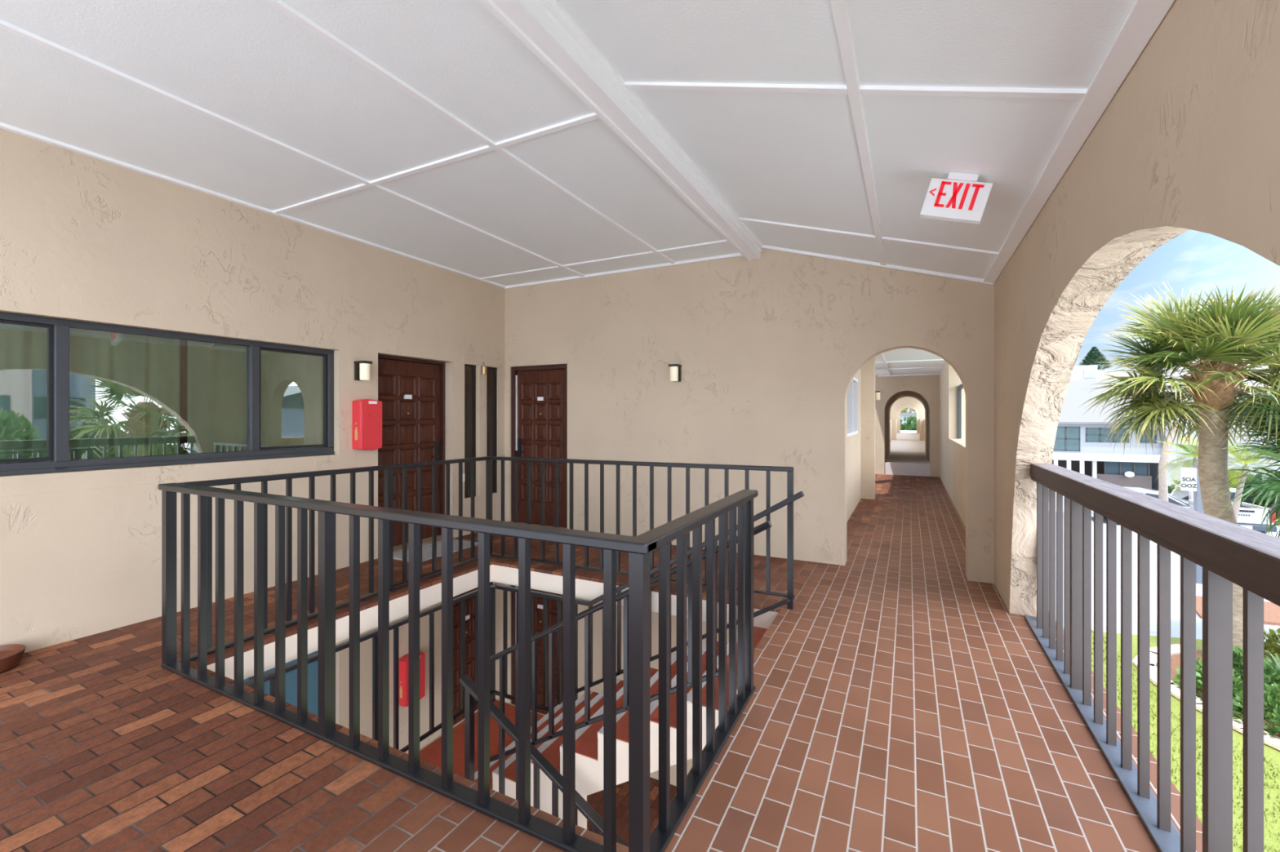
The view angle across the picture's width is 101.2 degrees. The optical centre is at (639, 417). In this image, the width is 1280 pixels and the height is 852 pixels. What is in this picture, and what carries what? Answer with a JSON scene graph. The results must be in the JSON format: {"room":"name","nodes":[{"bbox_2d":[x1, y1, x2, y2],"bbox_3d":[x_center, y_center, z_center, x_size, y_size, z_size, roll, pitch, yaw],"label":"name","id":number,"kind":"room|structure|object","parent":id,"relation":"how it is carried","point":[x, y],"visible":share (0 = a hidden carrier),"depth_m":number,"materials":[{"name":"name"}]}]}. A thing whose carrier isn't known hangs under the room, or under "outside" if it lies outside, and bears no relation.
{"room":"apartment exterior walkway","nodes":[
{"label":"apartment exterior walkway","id":0,"kind":"room"},
{"bbox_2d":[179,339,187,453],"bbox_3d":[-3.438,1.160,5.016,0.500,6.020,5.400,0,0,27],"label":"wall","id":1,"kind":"structure","parent":0,"point":[183,344],"depth_m":4.43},
{"bbox_2d":[0,128,504,753],"bbox_3d":[-3.494,1.160,4.076,0.256,6.020,7.274,0,0,27],"label":"wall","id":2,"kind":"structure","parent":0,"point":[83,238],"depth_m":3.97,"materials":[{"name":"beige paint"}]},
{"bbox_2d":[0,311,334,475],"bbox_3d":[-3.535,-0.140,3.932,0.098,0.998,2.538,0,0,27],"label":"window","id":3,"kind":"structure","parent":2,"relation":"in","point":[58,330],"depth_m":3.74,"materials":[{"name":"metal"}]},
{"bbox_2d":[0,323,49,463],"bbox_3d":[-4.062,-0.150,3.072,0.063,1.300,0.870,0,0,27],"label":"window pane","id":4,"kind":"object","parent":3,"relation":"hanging from","point":[23,348],"visible":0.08,"depth_m":3.33,"materials":[{"name":"clear glass"}]},
{"bbox_2d":[69,328,179,459],"bbox_3d":[-3.707,-0.150,3.767,0.086,1.300,0.650,0,0,27],"label":"window pane","id":5,"kind":"object","parent":3,"relation":"hanging from","point":[124,388],"visible":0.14,"depth_m":3.78,"materials":[{"name":"clear glass"}]},
{"bbox_2d":[186,340,324,453],"bbox_3d":[-3.237,-0.150,4.650,0.066,1.300,1.270,0,0,27],"label":"window pane","id":6,"kind":"object","parent":3,"relation":"hanging from","point":[292,384],"visible":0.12,"depth_m":4.43,"materials":[{"name":"clear glass"}]},
{"bbox_2d":[0,122,506,288],"bbox_3d":[-3.413,-1.744,3.922,0.050,0.032,7.073,0,0,27],"label":"trim","id":7,"kind":"structure","parent":2,"relation":"attached to","point":[2,126],"depth_m":4.03,"materials":[{"name":"white wood"}]},
{"bbox_2d":[244,650,318,715],"bbox_3d":[-3.535,2.580,3.932,0.098,0.998,2.538,0,0,27],"label":"window","id":8,"kind":"structure","parent":2,"relation":"in","point":[313,668],"depth_m":4.87,"materials":[{"name":"glass"}]},
{"bbox_2d":[354,360,372,381],"bbox_3d":[-2.719,-0.454,5.165,0.147,0.187,0.100,0,0,27],"label":"wall lamp","id":9,"kind":"object","parent":2,"relation":"attached to","point":[362,368],"visible":1,"depth_m":5.13,"materials":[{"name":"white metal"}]},
{"bbox_2d":[351,399,382,450],"bbox_3d":[-2.694,0.077,5.204,0.151,0.507,0.238,0,0,27],"label":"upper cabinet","id":10,"kind":"object","parent":2,"relation":"attached to","point":[366,414],"visible":1,"depth_m":5.13,"materials":[{"name":"red plastic"}]},
{"bbox_2d":[377,355,444,553],"bbox_3d":[-2.569,0.398,5.885,0.245,2.105,0.987,0,0,27],"label":"door","id":11,"kind":"structure","parent":2,"relation":"in","point":[411,392],"depth_m":5.97,"materials":[{"name":"brown wood"}]},
{"bbox_2d":[399,651,425,706],"bbox_3d":[-2.460,2.820,5.671,0.141,0.512,0.263,0,0,27],"label":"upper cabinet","id":12,"kind":"object","parent":2,"relation":"attached to","point":[403,661],"visible":0.56,"depth_m":5.57,"materials":[{"name":"red plastic"}]},
{"bbox_2d":[464,364,475,498],"bbox_3d":[-2.196,0.180,6.577,0.188,1.700,0.280,0,0,27],"label":"window","id":13,"kind":"structure","parent":2,"relation":"in","point":[469,370],"depth_m":6.56,"materials":[{"name":"black glass"}]},
{"bbox_2d":[453,582,493,725],"bbox_3d":[-2.216,3.120,6.576,0.245,2.099,0.848,0,0,27],"label":"door","id":14,"kind":"structure","parent":2,"relation":"in","point":[469,602],"depth_m":6.48,"materials":[{"name":"brown wood"}]},
{"bbox_2d":[462,354,500,496],"bbox_3d":[-2.010,0.117,6.695,0.012,1.765,0.650,0,0,27],"label":"trim","id":15,"kind":"structure","parent":2,"relation":"attached to","point":[467,359],"depth_m":6.68,"materials":[{"name":"beige paint"}]},
{"bbox_2d":[481,362,486,374],"bbox_3d":[-1.978,-0.614,6.673,0.059,0.157,0.059,0,0,-7],"label":"wall lamp","id":16,"kind":"object","parent":2,"relation":"hanging from","point":[483,367],"visible":1,"depth_m":6.65,"materials":[{"name":"brown metal"}]},
{"bbox_2d":[486,366,497,493],"bbox_3d":[-2.023,0.180,6.915,0.188,1.700,0.280,0,0,27],"label":"window","id":17,"kind":"structure","parent":2,"relation":"in","point":[491,372],"depth_m":6.92,"materials":[{"name":"black glass"}]},
{"bbox_2d":[207,564,778,694],"bbox_3d":[1.089,1.565,6.755,6.075,0.170,16.220,0,0,27],"label":"floor slab edge","id":18,"kind":"structure","parent":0,"point":[586,589],"depth_m":4.35,"materials":[{"name":"beige paint"}]},
{"bbox_2d":[158,456,795,851],"bbox_3d":[-0.773,0.945,3.513,3.149,1.133,2.680,0,0,27],"label":"stair railing","id":19,"kind":"object","parent":18,"relation":"on","point":[641,548],"visible":0.98,"depth_m":2.28,"materials":[{"name":"black metal"}]},
{"bbox_2d":[0,0,1135,286],"bbox_3d":[-0.976,-1.682,2.686,5.905,1.136,7.094,0,0,27],"label":"ceiling","id":20,"kind":"structure","parent":0,"point":[791,158],"depth_m":2.81,"materials":[{"name":"white paint"}]},
{"bbox_2d":[0,19,584,276],"bbox_3d":[-2.301,-1.742,3.352,0.045,0.028,7.073,0,0,27],"label":"trim","id":21,"kind":"structure","parent":20,"relation":"attached to","point":[4,25],"depth_m":3.08,"materials":[{"name":"white wood"}]},
{"bbox_2d":[273,112,599,214],"bbox_3d":[-1.654,-1.741,3.744,3.325,0.034,0.045,0,0,27],"label":"trim","id":22,"kind":"structure","parent":20,"relation":"attached to","point":[592,117],"depth_m":3.54,"materials":[{"name":"white wood"}]},
{"bbox_2d":[262,0,675,263],"bbox_3d":[-1.221,-1.739,2.800,0.045,0.028,7.073,0,0,27],"label":"trim","id":23,"kind":"structure","parent":20,"relation":"attached to","point":[280,6],"depth_m":2.88,"materials":[{"name":"white wood"}]},
{"bbox_2d":[480,240,728,279],"bbox_3d":[-0.551,-1.741,5.899,3.325,0.034,0.045,0,0,27],"label":"trim","id":24,"kind":"structure","parent":20,"relation":"attached to","point":[722,241],"depth_m":5.76,"materials":[{"name":"white wood"}]},
{"bbox_2d":[622,81,1087,99],"bbox_3d":[0.816,-1.480,2.368,2.020,0.635,0.045,0,0,27],"label":"trim","id":25,"kind":"structure","parent":20,"relation":"attached to","point":[987,92],"depth_m":2.25,"materials":[{"name":"white wood"}]},
{"bbox_2d":[830,0,886,266],"bbox_3d":[0.692,-1.437,1.821,0.054,0.040,7.073,0,0,27],"label":"trim","id":26,"kind":"structure","parent":20,"relation":"attached to","point":[840,8],"depth_m":2.39,"materials":[{"name":"white wood"}]},
{"bbox_2d":[738,217,998,256],"bbox_3d":[1.790,-1.480,4.274,2.020,0.635,0.045,0,0,27],"label":"trim","id":27,"kind":"structure","parent":20,"relation":"attached to","point":[842,233],"depth_m":4.22,"materials":[{"name":"white wood"}]},
{"bbox_2d":[920,172,993,224],"bbox_3d":[1.701,-1.172,2.837,0.337,0.286,0.070,0,0,27],"label":"exit sign","id":28,"kind":"object","parent":20,"relation":"hanging from","point":[960,197],"visible":1,"depth_m":2.81,"materials":[{"name":"white plastic"}]},
{"bbox_2d":[0,474,1202,851],"bbox_3d":[1.089,1.465,6.755,6.075,0.030,16.220,0,0,27],"label":"floor","id":29,"kind":"structure","parent":0,"point":[900,704],"depth_m":2.31,"materials":[{"name":"brick"}]},
{"bbox_2d":[0,644,26,672],"bbox_3d":[-3.734,1.403,2.989,0.316,0.092,0.316,0,0,27],"label":"saucer","id":30,"kind":"object","parent":29,"relation":"on","point":[11,655],"visible":1,"depth_m":3.06,"materials":[{"name":"ceramic"}]},
{"bbox_2d":[393,538,477,561],"bbox_3d":[-2.219,1.438,5.696,0.490,0.021,0.880,0,0,27],"label":"doormat","id":31,"kind":"object","parent":29,"relation":"on","point":[427,548],"visible":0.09,"depth_m":5.66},
{"bbox_2d":[1024,463,1279,851],"bbox_3d":[1.969,0.883,2.076,0.130,1.131,3.830,0,0,27],"label":"balcony railing","id":32,"kind":"object","parent":29,"relation":"on","point":[1228,553],"visible":0.87,"depth_m":1.84,"materials":[{"name":"grey metal"}]},
{"bbox_2d":[586,777,676,845],"bbox_3d":[-0.948,4.260,2.773,6.075,0.180,7.274,0,0,27],"label":"floor","id":33,"kind":"structure","parent":0,"point":[595,800],"depth_m":5.65,"materials":[{"name":"ceramic"}]},
{"bbox_2d":[419,626,767,829],"bbox_3d":[-0.749,2.890,3.527,2.834,2.555,2.438,0,0,27],"label":"staircase","id":34,"kind":"structure","parent":33,"relation":"on","point":[588,739],"depth_m":3.52,"materials":[{"name":"beige paint"}]},
{"bbox_2d":[244,491,804,752],"bbox_3d":[-0.669,1.676,3.490,3.005,2.265,2.364,0,0,27],"label":"landing railing","id":35,"kind":"object","parent":34,"relation":"on","point":[270,676],"visible":0.59,"depth_m":4.61,"materials":[{"name":"black metal"}]},
{"bbox_2d":[458,675,628,847],"bbox_3d":[-0.271,2.973,3.121,2.135,2.394,0.062,0,0,27],"label":"stair handrail","id":36,"kind":"object","parent":34,"relation":"on","point":[505,725],"visible":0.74,"depth_m":3.38,"materials":[{"name":"black metal"}]},
{"bbox_2d":[489,520,771,762],"bbox_3d":[-0.215,1.534,3.325,2.087,1.942,0.045,0,0,27],"label":"stair handrail","id":37,"kind":"object","parent":34,"relation":"on","point":[586,614],"visible":0.34,"depth_m":3.39,"materials":[{"name":"black metal"}]},
{"bbox_2d":[504,248,994,786],"bbox_3d":[0.651,0.522,5.922,5.955,7.345,0.190,0,0,27],"label":"wall","id":38,"kind":"structure","parent":0,"point":[770,349],"depth_m":5.64,"materials":[{"name":"beige paint"}]},
{"bbox_2d":[511,585,562,715],"bbox_3d":[-1.272,3.111,6.937,0.923,2.119,0.245,0,0,27],"label":"door","id":39,"kind":"structure","parent":38,"relation":"in","point":[538,602],"depth_m":6.89,"materials":[{"name":"brown wood"}]},
{"bbox_2d":[509,521,567,528],"bbox_3d":[-1.349,1.422,6.783,0.940,0.054,0.100,0,0,27],"label":"threshold","id":40,"kind":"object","parent":38,"relation":"attached to","point":[509,522],"depth_m":6.78,"materials":[{"name":"concrete"}]},
{"bbox_2d":[511,364,567,528],"bbox_3d":[-1.272,0.391,6.937,0.923,2.119,0.245,0,0,27],"label":"door","id":41,"kind":"structure","parent":38,"relation":"in","point":[539,393],"depth_m":6.90,"materials":[{"name":"brown wood"}]},
{"bbox_2d":[479,0,763,261],"bbox_3d":[-0.393,-1.729,2.376,0.165,0.162,7.073,0,0,27],"label":"ceiling beam","id":42,"kind":"structure","parent":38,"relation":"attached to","point":[544,27],"depth_m":2.81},
{"bbox_2d":[503,253,742,288],"bbox_3d":[-0.343,-1.734,6.306,3.325,0.048,0.030,0,0,27],"label":"trim","id":43,"kind":"structure","parent":38,"relation":"attached to","point":[736,255],"depth_m":6.17,"materials":[{"name":"white wood"}]},
{"bbox_2d":[668,364,681,382],"bbox_3d":[0.391,-0.490,5.869,0.100,0.187,0.147,0,0,27],"label":"wall lamp","id":44,"kind":"object","parent":38,"relation":"attached to","point":[675,369],"visible":1,"depth_m":5.82,"materials":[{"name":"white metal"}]},
{"bbox_2d":[761,244,993,284],"bbox_3d":[2.172,-1.473,5.019,2.024,0.648,0.030,0,0,27],"label":"trim","id":45,"kind":"structure","parent":38,"relation":"attached to","point":[764,246],"depth_m":4.96,"materials":[{"name":"white wood"}]},
{"bbox_2d":[846,357,875,522],"bbox_3d":[3.544,0.150,8.529,0.380,2.600,7.086,0,0,27],"label":"wall","id":46,"kind":"structure","parent":0,"point":[860,446],"depth_m":9.26,"materials":[{"name":"beige paint"}]},
{"bbox_2d":[847,377,857,436],"bbox_3d":[3.219,-0.175,8.098,0.115,0.906,1.846,0,0,27],"label":"window","id":47,"kind":"structure","parent":46,"relation":"in","point":[852,394],"depth_m":8.07,"materials":[{"name":"glass"}]},
{"bbox_2d":[875,391,880,399],"bbox_3d":[5.179,-0.469,11.503,0.147,0.187,0.100,0,0,27],"label":"wall lamp","id":48,"kind":"object","parent":46,"relation":"attached to","point":[877,393],"visible":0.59,"depth_m":11.45,"materials":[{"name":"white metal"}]},
{"bbox_2d":[875,353,944,377],"bbox_3d":[4.597,-1.040,9.029,1.360,0.040,8.935,0,0,27],"label":"trim","id":49,"kind":"structure","parent":46,"relation":"attached to","point":[881,355],"depth_m":11.03,"materials":[{"name":"white wood"}]},
{"bbox_2d":[884,430,929,476],"bbox_3d":[14.761,1.300,28.741,1.620,0.300,35.380,0,0,27],"label":"floor","id":50,"kind":"structure","parent":0,"point":[908,458],"depth_m":14.93,"materials":[{"name":"concrete"}]},
{"bbox_2d":[890,396,924,440],"bbox_3d":[13.345,-0.200,26.084,2.400,2.700,0.600,0,0,27],"label":"wall","id":51,"kind":"structure","parent":0,"point":[897,404],"depth_m":25.88,"materials":[{"name":"beige paint"}]},
{"bbox_2d":[890,418,924,441],"bbox_3d":[13.920,-0.075,27.307,1.810,2.450,22.700,0,0,27],"label":"wall","id":52,"kind":"structure","parent":0,"point":[891,420],"depth_m":26.09,"materials":[{"name":"beige paint"}]},
{"bbox_2d":[896,404,919,433],"bbox_3d":[19.244,-0.200,37.613,2.400,2.700,0.500,0,0,27],"label":"wall","id":53,"kind":"structure","parent":0,"point":[901,408],"depth_m":37.53,"materials":[{"name":"beige paint"}]},
{"bbox_2d":[874,347,946,375],"bbox_3d":[5.038,-1.110,9.133,2.550,0.120,8.350,0,0,27],"label":"ceiling","id":54,"kind":"structure","parent":0,"point":[900,354],"depth_m":10.19,"materials":[{"name":"white paint"}]},
{"bbox_2d":[875,374,965,476],"bbox_3d":[7.720,-0.035,15.090,2.400,3.030,4.700,0,0,27],"label":"wall","id":55,"kind":"structure","parent":0,"point":[925,388],"depth_m":13.17,"materials":[{"name":"beige paint"}]},
{"bbox_2d":[1055,488,1158,511],"bbox_3d":[31.573,4.900,28.778,150.000,0.300,200.000,0,0,27],"label":"ground","id":56,"kind":"structure","parent":0,"point":[1152,488],"depth_m":30.11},
{"bbox_2d":[900,414,916,431],"bbox_3d":[24.771,2.304,47.965,7.600,5.138,3.276,0,0,27],"label":"hedge","id":57,"kind":"object","parent":56,"relation":"on","point":[908,426],"visible":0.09,"depth_m":47.81,"materials":[{"name":"green plant"}]},
{"bbox_2d":[900,413,916,424],"bbox_3d":[34.605,2.125,66.541,13.600,5.250,6.600,0,0,27],"label":"house","id":58,"kind":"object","parent":56,"relation":"on","point":[902,415],"visible":0.11,"depth_m":64.11,"materials":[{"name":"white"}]},
{"bbox_2d":[901,408,915,413],"bbox_3d":[38.316,-0.994,74.750,12.964,11.511,6.858,0,0,27],"label":"tree","id":59,"kind":"object","parent":56,"relation":"on","point":[904,411],"visible":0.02,"depth_m":73.38,"materials":[{"name":"green plant"}]},
{"bbox_2d":[1079,346,1115,370],"bbox_3d":[50.484,-1.529,58.451,3.570,12.560,3.597,0,0,27],"label":"conifer","id":60,"kind":"object","parent":56,"relation":"on","point":[1091,358],"visible":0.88,"depth_m":57.79,"materials":[{"name":"green plant"}]},
{"bbox_2d":[1052,364,1279,489],"bbox_3d":[34.717,0.450,37.559,20.400,8.600,9.500,0,0,27],"label":"building","id":61,"kind":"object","parent":56,"relation":"on","point":[1079,438],"visible":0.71,"depth_m":34.92,"materials":[{"name":"white"}]},
{"bbox_2d":[1124,471,1134,477],"bbox_3d":[31.729,3.720,34.090,0.480,0.360,0.468,0,0,27],"label":"lamp","id":62,"kind":"object","parent":61,"relation":"attached to","point":[1127,474],"depth_m":33.99,"materials":[{"name":"white plastic"}]},
{"bbox_2d":[1168,470,1279,517],"bbox_3d":[29.310,3.690,26.027,5.643,2.308,3.113,0,0,27],"label":"hedge","id":63,"kind":"object","parent":56,"relation":"on","point":[1249,500],"visible":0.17,"depth_m":25.17,"materials":[{"name":"green plant"}]},
{"bbox_2d":[939,0,1279,617],"bbox_3d":[3.637,0.135,5.441,0.200,2.690,16.200,0,0,27],"label":"wall","id":64,"kind":"structure","parent":0,"point":[1189,139],"depth_m":1.88,"materials":[{"name":"beige paint"}]},
{"bbox_2d":[957,383,964,438],"bbox_3d":[4.916,-0.085,7.791,0.055,0.966,4.346,0,0,27],"label":"window","id":65,"kind":"structure","parent":64,"relation":"in","point":[960,387],"depth_m":9.66,"materials":[{"name":"glass"}]},
{"bbox_2d":[983,0,1174,284],"bbox_3d":[1.434,-1.181,1.442,0.089,0.054,7.073,0,0,27],"label":"trim","id":66,"kind":"structure","parent":64,"relation":"attached to","point":[1144,17],"depth_m":1.98,"materials":[{"name":"white wood"}]},
{"bbox_2d":[1055,511,1279,644],"bbox_3d":[37.515,4.744,6.417,59.050,0.012,20.400,0,0,27],"label":"road","id":67,"kind":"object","parent":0,"point":[1175,558],"depth_m":14.63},
{"bbox_2d":[1091,486,1191,524],"bbox_3d":[22.555,3.978,23.167,4.344,1.537,1.949,0,0,31],"label":"car","id":68,"kind":"object","parent":67,"relation":"on","point":[1148,492],"visible":0.03,"depth_m":22.59,"materials":[{"name":"silver metal"}]},
{"bbox_2d":[1156,382,1198,502],"bbox_3d":[19.931,1.676,18.965,2.605,6.198,2.192,0,0,-7],"label":"palm","id":69,"kind":"object","parent":67,"relation":"on","point":[1162,477],"visible":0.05,"depth_m":18.93,"materials":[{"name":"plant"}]},
{"bbox_2d":[1180,462,1203,584],"bbox_3d":[15.762,3.025,15.044,0.480,3.450,0.196,0,0,27],"label":"sign post","id":70,"kind":"object","parent":67,"relation":"on","point":[1189,480],"visible":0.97,"depth_m":14.96,"materials":[{"name":"white metal"}]},
{"bbox_2d":[1155,435,1242,510],"bbox_3d":[17.934,2.679,16.902,1.984,4.147,2.210,0,0,27],"label":"palm","id":71,"kind":"object","parent":67,"relation":"on","point":[1194,454],"visible":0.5,"depth_m":17.05,"materials":[{"name":"green plant"}]},
{"bbox_2d":[1168,484,1276,533],"bbox_3d":[24.158,3.848,22.384,1.810,1.796,5.335,0,0,25],"label":"pickup truck","id":72,"kind":"object","parent":67,"relation":"on","point":[1250,519],"visible":0.19,"depth_m":20.09,"materials":[{"name":"white paint"}]},
{"bbox_2d":[1269,510,1275,522],"bbox_3d":[23.820,3.750,19.823,0.170,0.440,0.100,0,0,25],"label":"tail light","id":73,"kind":"object","parent":72,"relation":"attached to","point":[1273,515],"depth_m":19.76,"materials":[{"name":"red plastic"}]},
{"bbox_2d":[1195,595,1279,626],"bbox_3d":[14.965,4.710,12.675,3.201,0.080,1.734,0,0,18],"label":"wall","id":74,"kind":"structure","parent":67,"relation":"on","point":[1271,611],"depth_m":12.61,"materials":[{"name":"paint"}]},
{"bbox_2d":[1227,442,1279,522],"bbox_3d":[18.450,2.778,15.981,2.434,3.954,2.095,0,0,27],"label":"palm","id":75,"kind":"object","parent":67,"relation":"on","point":[1236,506],"visible":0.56,"depth_m":15.95,"materials":[{"name":"green plant"}]},
{"bbox_2d":[1062,626,1279,851],"bbox_3d":[8.929,4.735,6.552,8.070,0.030,11.400,0,0,27],"label":"lawn","id":76,"kind":"structure","parent":0,"point":[1269,839],"depth_m":7.28,"materials":[{"name":"green plant"}]},
{"bbox_2d":[1155,649,1279,737],"bbox_3d":[11.166,4.705,8.047,4.650,0.030,5.300,0,0,27],"label":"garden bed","id":77,"kind":"structure","parent":0,"point":[1175,660],"depth_m":9.85,"materials":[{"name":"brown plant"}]},
{"bbox_2d":[1080,280,1279,673],"bbox_3d":[10.709,1.002,9.853,4.046,7.550,3.767,0,0,27],"label":"fan palm","id":78,"kind":"object","parent":77,"relation":"on","point":[1205,335],"visible":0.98,"depth_m":9.62,"materials":[{"name":"green plant"}]},
{"bbox_2d":[1132,644,1279,750],"bbox_3d":[10.048,4.675,7.832,2.227,0.050,5.835,0,0,-2],"label":"kerb","id":79,"kind":"object","parent":77,"relation":"on","point":[1269,740],"visible":0.42,"depth_m":8.90,"materials":[{"name":"white concrete"}]},
{"bbox_2d":[1171,657,1243,714],"bbox_3d":[9.626,4.416,8.803,1.033,0.674,1.184,0,0,27],"label":"shrub","id":80,"kind":"object","parent":77,"relation":"on","point":[1237,685],"visible":0.29,"depth_m":8.74,"materials":[{"name":"green plant"}]},
{"bbox_2d":[1195,644,1279,690],"bbox_3d":[10.193,4.300,8.957,1.263,0.850,1.207,0,0,27],"label":"shrub","id":81,"kind":"object","parent":77,"relation":"on","point":[1237,653],"visible":0.27,"depth_m":8.77,"materials":[{"name":"green plant"}]},
{"bbox_2d":[1211,379,1279,538],"bbox_3d":[11.200,1.998,8.167,3.300,5.520,3.382,0,0,27],"label":"fan palm","id":82,"kind":"object","parent":77,"relation":"on","point":[1273,452],"visible":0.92,"depth_m":8.83,"materials":[{"name":"green plant"}]},
{"bbox_2d":[1232,682,1279,737],"bbox_3d":[9.660,4.354,7.812,1.397,0.745,1.204,0,0,27],"label":"shrub","id":83,"kind":"object","parent":77,"relation":"on","point":[1272,693],"visible":0.51,"depth_m":7.84,"materials":[{"name":"green plant"}]},
{"bbox_2d":[1236,651,1279,684],"bbox_3d":[10.996,4.329,8.842,2.123,0.755,2.154,0,0,27],"label":"spiky plant","id":84,"kind":"object","parent":77,"relation":"on","point":[1277,661],"visible":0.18,"depth_m":9.06,"materials":[{"name":"green plant"}]},
{"bbox_2d":[1263,627,1279,662],"bbox_3d":[12.091,4.304,9.643,1.569,0.887,1.161,0,0,27],"label":"shrub","id":85,"kind":"object","parent":77,"relation":"on","point":[1273,638],"visible":0.32,"depth_m":9.76,"materials":[{"name":"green plant"}]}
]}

